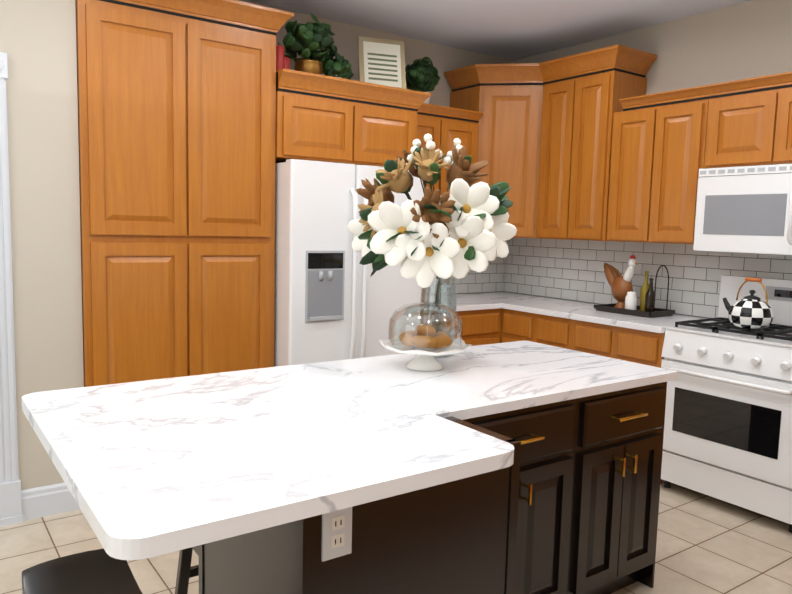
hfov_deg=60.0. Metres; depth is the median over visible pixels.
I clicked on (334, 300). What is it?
refrigerator
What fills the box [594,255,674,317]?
tray
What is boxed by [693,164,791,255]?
microwave
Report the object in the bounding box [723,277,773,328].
kettle
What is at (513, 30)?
ceiling
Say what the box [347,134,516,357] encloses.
flower arrangement
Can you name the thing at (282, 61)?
candles
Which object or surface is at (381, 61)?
framed print
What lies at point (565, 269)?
tile backsplash
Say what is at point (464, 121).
upper cabinet
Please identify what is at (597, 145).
upper cabinet
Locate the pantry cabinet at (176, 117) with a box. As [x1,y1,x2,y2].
[75,0,293,386]
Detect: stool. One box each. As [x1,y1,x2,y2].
[22,548,142,593]
[175,546,198,593]
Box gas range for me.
[661,275,791,532]
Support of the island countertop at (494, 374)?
on the kitchen island
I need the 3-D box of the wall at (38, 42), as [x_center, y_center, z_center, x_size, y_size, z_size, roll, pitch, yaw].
[-3.628,-0.262,2.096,4.828,2.770,0.520,-3,7,-35]
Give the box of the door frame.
[0,52,22,526]
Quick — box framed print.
[358,36,405,88]
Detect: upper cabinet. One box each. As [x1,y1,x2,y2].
[275,68,366,164]
[363,83,422,166]
[423,100,450,194]
[447,63,538,237]
[451,104,478,184]
[531,53,582,239]
[575,44,650,240]
[603,92,666,242]
[659,85,706,243]
[703,71,791,168]
[787,80,791,163]
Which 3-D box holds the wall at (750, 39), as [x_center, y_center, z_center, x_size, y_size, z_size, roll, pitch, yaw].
[2.827,-0.200,3.065,0.150,2.770,7.030,-3,7,-35]
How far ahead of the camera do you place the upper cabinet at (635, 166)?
4.21 m
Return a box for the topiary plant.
[405,57,439,103]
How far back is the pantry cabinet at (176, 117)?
3.48 m
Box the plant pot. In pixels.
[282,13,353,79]
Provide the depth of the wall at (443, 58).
4.90 m
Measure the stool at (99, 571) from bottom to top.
0.626 m
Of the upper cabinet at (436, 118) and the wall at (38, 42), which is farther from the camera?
the upper cabinet at (436, 118)
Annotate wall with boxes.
[0,0,83,489]
[237,0,513,295]
[509,0,791,317]
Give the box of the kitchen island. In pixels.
[199,373,676,593]
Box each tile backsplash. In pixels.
[421,256,504,294]
[505,238,791,317]
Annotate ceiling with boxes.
[243,0,752,60]
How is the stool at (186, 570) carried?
on the floor
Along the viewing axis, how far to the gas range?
3.52 m
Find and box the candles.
[276,43,289,69]
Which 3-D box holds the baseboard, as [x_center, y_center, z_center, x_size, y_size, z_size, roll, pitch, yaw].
[-3.506,1.069,2.011,4.826,0.145,0.016,-3,7,-35]
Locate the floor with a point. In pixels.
(706, 544)
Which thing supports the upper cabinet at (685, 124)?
attached to the wall at (750, 39)
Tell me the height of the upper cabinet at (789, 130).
0.448 m
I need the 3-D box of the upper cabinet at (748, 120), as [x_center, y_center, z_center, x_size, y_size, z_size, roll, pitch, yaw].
[1.997,-0.933,3.749,0.349,0.448,0.446,-3,7,-35]
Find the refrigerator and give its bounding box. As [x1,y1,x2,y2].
[274,159,423,366]
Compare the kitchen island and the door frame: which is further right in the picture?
the kitchen island
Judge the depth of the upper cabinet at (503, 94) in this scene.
4.86 m
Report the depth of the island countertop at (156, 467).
1.57 m
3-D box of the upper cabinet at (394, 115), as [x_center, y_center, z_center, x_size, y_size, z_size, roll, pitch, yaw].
[-0.244,-1.058,4.376,0.537,0.465,0.579,-3,7,-35]
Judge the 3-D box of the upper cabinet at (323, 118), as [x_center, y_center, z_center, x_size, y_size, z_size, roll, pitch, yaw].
[-0.587,-1.041,4.132,0.537,0.465,0.579,-3,7,-35]
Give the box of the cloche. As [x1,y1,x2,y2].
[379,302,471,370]
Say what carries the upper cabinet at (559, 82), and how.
attached to the wall at (750, 39)
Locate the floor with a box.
[0,479,791,593]
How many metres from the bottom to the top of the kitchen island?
0.880 m
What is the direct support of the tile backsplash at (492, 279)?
attached to the wall at (443, 58)
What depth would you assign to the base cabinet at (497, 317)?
4.44 m
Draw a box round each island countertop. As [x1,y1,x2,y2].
[22,364,525,559]
[302,341,676,412]
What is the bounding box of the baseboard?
[21,483,79,520]

